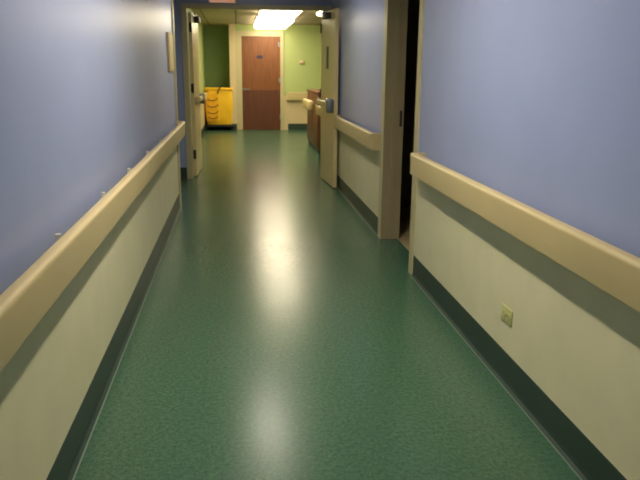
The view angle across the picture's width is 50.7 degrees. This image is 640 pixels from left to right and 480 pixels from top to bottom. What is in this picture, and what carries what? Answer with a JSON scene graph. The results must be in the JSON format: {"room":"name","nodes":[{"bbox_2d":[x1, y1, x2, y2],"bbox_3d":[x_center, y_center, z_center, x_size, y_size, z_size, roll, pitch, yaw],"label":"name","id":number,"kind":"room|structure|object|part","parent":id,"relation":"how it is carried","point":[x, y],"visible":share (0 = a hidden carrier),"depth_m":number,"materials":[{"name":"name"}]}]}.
{"room":"hospital interior","nodes":[
{"label":"hospital interior","id":0,"kind":"room"},
{"bbox_2d":[0,0,178,479],"bbox_3d":[-0.895,-0.225,1.677,0.140,2.400,10.550,-1,14,-7],"label":"wall","id":1,"kind":"structure","parent":0,"point":[87,89],"depth_m":2.48,"materials":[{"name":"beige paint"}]},
{"bbox_2d":[0,121,184,371],"bbox_3d":[-0.798,0.117,1.916,0.096,0.143,10.220,-1,14,-7],"label":"handrail","id":2,"kind":"object","parent":1,"relation":"attached to","point":[24,303],"visible":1,"depth_m":2.06,"materials":[{"name":"beige plastic"}]},
{"bbox_2d":[46,194,181,479],"bbox_3d":[-0.824,0.871,1.938,0.018,0.148,10.500,-1,14,-7],"label":"baseboard","id":3,"kind":"structure","parent":1,"relation":"attached to","point":[66,462],"depth_m":3.03,"materials":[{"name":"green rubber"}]},
{"bbox_2d":[166,32,173,70],"bbox_3d":[-1.382,-1.734,6.247,0.024,0.340,0.400,-1,14,-7],"label":"wall sign","id":4,"kind":"object","parent":1,"relation":"attached to","point":[169,37],"visible":1,"depth_m":6.11,"materials":[{"name":"brown"}]},
{"bbox_2d":[171,0,181,206],"bbox_3d":[-1.512,-1.512,6.755,0.156,2.400,0.100,-1,14,-7],"label":"trim","id":5,"kind":"structure","parent":1,"relation":"attached to","point":[172,5],"depth_m":6.74,"materials":[{"name":"beige paint"}]},
{"bbox_2d":[187,9,204,145],"bbox_3d":[-2.353,-2.944,12.439,0.120,2.380,7.900,-1,14,-7],"label":"wall","id":6,"kind":"structure","parent":0,"point":[200,25],"depth_m":14.63,"materials":[{"name":"beige paint"}]},
{"bbox_2d":[192,123,205,151],"bbox_3d":[-2.287,-1.847,12.658,0.018,0.148,7.770,-1,14,-7],"label":"baseboard","id":7,"kind":"structure","parent":6,"relation":"attached to","point":[203,130],"depth_m":14.52,"materials":[{"name":"green rubber"}]},
{"bbox_2d":[203,25,229,121],"bbox_3d":[-2.456,-3.899,16.221,0.600,2.380,0.130,-1,14,-7],"label":"wall","id":8,"kind":"structure","parent":0,"point":[216,37],"depth_m":16.04,"materials":[{"name":"green paint"}]},
{"bbox_2d":[229,24,236,123],"bbox_3d":[-2.049,-3.825,15.942,0.140,2.380,0.800,-1,14,-7],"label":"wall","id":9,"kind":"structure","parent":0,"point":[232,51],"depth_m":15.50,"materials":[{"name":"beige paint"}]},
{"bbox_2d":[173,0,331,166],"bbox_3d":[-1.848,-1.976,8.581,3.980,2.400,0.120,-1,14,-7],"label":"wall","id":10,"kind":"structure","parent":0,"point":[177,8],"depth_m":8.46,"materials":[{"name":"blue paint"}]},
{"bbox_2d":[180,167,186,178],"bbox_3d":[-2.779,-0.850,8.685,2.110,0.148,0.008,-1,14,-7],"label":"baseboard","id":11,"kind":"structure","parent":10,"relation":"attached to","point":[183,170],"depth_m":8.80,"materials":[{"name":"green rubber"}]},
{"bbox_2d":[188,12,204,175],"bbox_3d":[-1.644,-1.954,9.129,0.117,2.068,0.870,-1,14,-5],"label":"door leaf","id":12,"kind":"structure","parent":10,"relation":"in","point":[197,98],"depth_m":8.89,"materials":[{"name":"beige laminate"}]},
{"bbox_2d":[209,0,235,3],"bbox_3d":[-1.198,-3.014,8.305,0.337,0.200,0.056,-1,14,-7],"label":"exit sign","id":13,"kind":"object","parent":10,"relation":"attached to","point":[210,1],"visible":1,"depth_m":8.30,"materials":[{"name":"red plastic"}]},
{"bbox_2d":[180,3,331,178],"bbox_3d":[-0.802,-1.886,8.735,1.870,2.170,0.155,-1,14,-7],"label":"trim","id":14,"kind":"structure","parent":10,"relation":"attached to","point":[184,6],"depth_m":8.47,"materials":[{"name":"beige paint"}]},
{"bbox_2d":[191,9,321,25],"bbox_3d":[-0.960,-4.234,12.533,7.200,0.100,8.380,-1,14,-7],"label":"ceiling","id":15,"kind":"structure","parent":0,"point":[223,17],"depth_m":13.22,"materials":[{"name":"tile"}]},
{"bbox_2d":[254,15,293,28],"bbox_3d":[-0.984,-4.498,14.011,0.720,0.110,2.530,-1,14,-7],"label":"ceiling light","id":16,"kind":"object","parent":15,"relation":"attached to","point":[259,23],"visible":0.84,"depth_m":13.36,"materials":[{"name":"beige plastic"}]},
{"bbox_2d":[258,10,301,18],"bbox_3d":[-0.645,-3.767,11.095,0.660,0.095,2.580,-1,14,-7],"label":"ceiling light","id":17,"kind":"object","parent":15,"relation":"attached to","point":[263,14],"visible":0.46,"depth_m":11.34,"materials":[{"name":"beige plastic"}]},
{"bbox_2d":[235,24,321,129],"bbox_3d":[0.150,-3.798,15.918,4.220,2.380,0.120,-1,14,-7],"label":"wall","id":18,"kind":"structure","parent":0,"point":[301,42],"depth_m":15.71,"materials":[{"name":"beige paint"}]},
{"bbox_2d":[235,31,283,129],"bbox_3d":[-1.388,-3.676,15.682,1.105,2.230,0.030,-1,14,-7],"label":"trim","id":19,"kind":"structure","parent":18,"relation":"attached to","point":[238,34],"depth_m":15.59,"materials":[{"name":"beige paint"}]},
{"bbox_2d":[241,36,280,129],"bbox_3d":[-1.360,-3.621,15.672,0.886,2.110,0.078,-1,14,-7],"label":"door","id":20,"kind":"structure","parent":18,"relation":"in","point":[260,54],"depth_m":15.69,"materials":[{"name":"red wood"}]},
{"bbox_3d":[-1.369,-3.047,15.839,0.865,0.905,0.004,-1,14,-7],"label":"protection plate","id":21,"kind":"part","parent":20,"relation":"part of","materials":[{"name":"brown wood"}]},
{"bbox_2d":[286,92,306,100],"bbox_3d":[-0.367,-3.368,15.851,0.840,0.190,0.096,-1,14,-7],"label":"handrail","id":22,"kind":"object","parent":18,"relation":"attached to","point":[300,96],"visible":0.42,"depth_m":15.79,"materials":[{"name":"beige plastic"}]},
{"bbox_2d":[288,124,306,129],"bbox_3d":[0.595,-2.709,16.182,2.720,0.148,0.008,-1,14,-7],"label":"baseboard","id":23,"kind":"structure","parent":18,"relation":"attached to","point":[290,126],"depth_m":16.04,"materials":[{"name":"green rubber"}]},
{"bbox_2d":[74,128,579,479],"bbox_3d":[-0.241,-0.304,7.114,7.200,0.104,20.900,-1,14,-7],"label":"floor","id":24,"kind":"structure","parent":0,"point":[275,335],"depth_m":3.35,"materials":[{"name":"green laminate"}]},
{"bbox_2d":[204,85,234,129],"bbox_3d":[-2.360,-3.112,15.843,0.721,1.040,0.584,-1,14,-7],"label":"cart","id":25,"kind":"object","parent":24,"relation":"on","point":[219,101],"visible":0.89,"depth_m":15.60,"materials":[{"name":"yellow plastic"}]},
{"bbox_2d":[303,89,320,153],"bbox_3d":[0.105,-2.179,12.250,0.695,1.035,1.740,-1,14,-7],"label":"cabinet","id":26,"kind":"object","parent":24,"relation":"on","point":[313,120],"depth_m":11.94,"materials":[{"name":"brown wood"}]},
{"bbox_2d":[307,89,319,93],"bbox_3d":[0.151,-2.665,12.133,0.610,0.035,1.740,-1,14,-7],"label":"countertop","id":27,"kind":"structure","parent":26,"relation":"on","point":[317,91],"depth_m":12.06,"materials":[{"name":"brown wood"}]},
{"bbox_3d":[0.129,-2.209,12.235,0.550,0.900,1.700,-1,14,-7],"label":"panel","id":28,"kind":"part","parent":26,"relation":"part of","materials":[{"name":"brown wood"}]},
{"bbox_2d":[400,0,419,205],"bbox_3d":[1.607,-1.181,5.561,1.858,2.400,3.100,-1,14,-7],"label":"wall","id":29,"kind":"structure","parent":0,"point":[413,5],"depth_m":6.91,"materials":[{"name":"grey paint"}]},
{"bbox_2d":[332,0,639,479],"bbox_3d":[0.941,-0.490,2.797,0.140,2.400,12.400,-1,14,-7],"label":"wall","id":30,"kind":"structure","parent":0,"point":[536,103],"depth_m":2.77,"materials":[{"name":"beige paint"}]},
{"bbox_2d":[317,8,338,187],"bbox_3d":[0.068,-1.743,8.357,0.130,2.068,0.862,-2,14,-10],"label":"door leaf","id":31,"kind":"structure","parent":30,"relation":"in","point":[329,28],"depth_m":8.20,"materials":[{"name":"beige laminate"}]},
{"bbox_2d":[333,115,380,149],"bbox_3d":[0.335,-1.111,6.824,0.096,0.143,2.340,-1,14,-7],"label":"handrail","id":32,"kind":"object","parent":30,"relation":"attached to","point":[371,140],"visible":0.93,"depth_m":6.28,"materials":[{"name":"beige plastic"}]},
{"bbox_2d":[336,175,377,235],"bbox_3d":[0.313,-0.508,7.447,0.018,0.148,3.290,-1,14,-7],"label":"baseboard","id":33,"kind":"structure","parent":30,"relation":"attached to","point":[364,211],"depth_m":6.80,"materials":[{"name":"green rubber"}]},
{"bbox_2d":[408,0,424,274],"bbox_3d":[0.728,-0.825,4.545,0.164,2.190,0.080,-1,14,-7],"label":"trim","id":34,"kind":"structure","parent":30,"relation":"attached to","point":[422,2],"depth_m":4.53,"materials":[{"name":"beige paint"}]},
{"bbox_2d":[501,303,512,326],"bbox_3d":[0.850,0.342,3.079,0.010,0.074,0.118,-1,14,-7],"label":"wall outlet","id":35,"kind":"object","parent":30,"relation":"attached to","point":[506,313],"visible":1,"depth_m":3.07,"materials":[{"name":"beige plastic"}]},
{"bbox_2d":[410,256,626,479],"bbox_3d":[1.117,1.147,0.916,0.018,0.148,7.940,-1,14,-7],"label":"baseboard","id":36,"kind":"structure","parent":30,"relation":"attached to","point":[583,456],"depth_m":2.89,"materials":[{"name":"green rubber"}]},
{"bbox_2d":[410,152,639,312],"bbox_3d":[1.072,0.413,0.813,0.101,0.143,7.510,-1,14,-7],"label":"handrail","id":37,"kind":"object","parent":30,"relation":"attached to","point":[613,270],"visible":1,"depth_m":2.46,"materials":[{"name":"beige plastic"}]},
{"bbox_3d":[0.176,-2.186,9.530,0.130,2.380,1.330,-1,14,-7],"label":"wall","id":38,"kind":"structure","parent":0,"visible":0},
{"bbox_2d":[316,105,320,115],"bbox_3d":[0.044,-1.850,9.744,0.096,0.143,1.150,-1,14,-7],"label":"handrail","id":39,"kind":"object","parent":38,"relation":"attached to","point":[318,108],"visible":0.28,"depth_m":9.91,"materials":[{"name":"beige plastic"}]},
{"bbox_3d":[0.674,-2.099,4.787,0.140,0.260,1.080,-1,14,-7],"label":"wall","id":40,"kind":"structure","parent":0,"visible":0},
{"bbox_2d":[378,0,387,237],"bbox_3d":[0.584,-0.962,5.080,0.016,2.190,1.110,-1,14,-7],"label":"trim","id":41,"kind":"structure","parent":40,"relation":"attached to","point":[386,1],"depth_m":5.57,"materials":[{"name":"beige paint"}]},
{"bbox_2d":[380,0,407,238],"bbox_3d":[0.661,-0.939,5.095,0.164,2.140,1.050,-1,14,-7],"label":"trim","id":42,"kind":"structure","parent":40,"relation":"attached to","point":[397,9],"depth_m":5.53,"materials":[{"name":"beige paint"}]},
{"bbox_3d":[0.663,-0.994,5.539,0.020,0.130,0.009,-1,14,-7],"label":"strike plate","id":43,"kind":"part","parent":42,"relation":"part of","materials":[{"name":"grey metal"}]}
]}

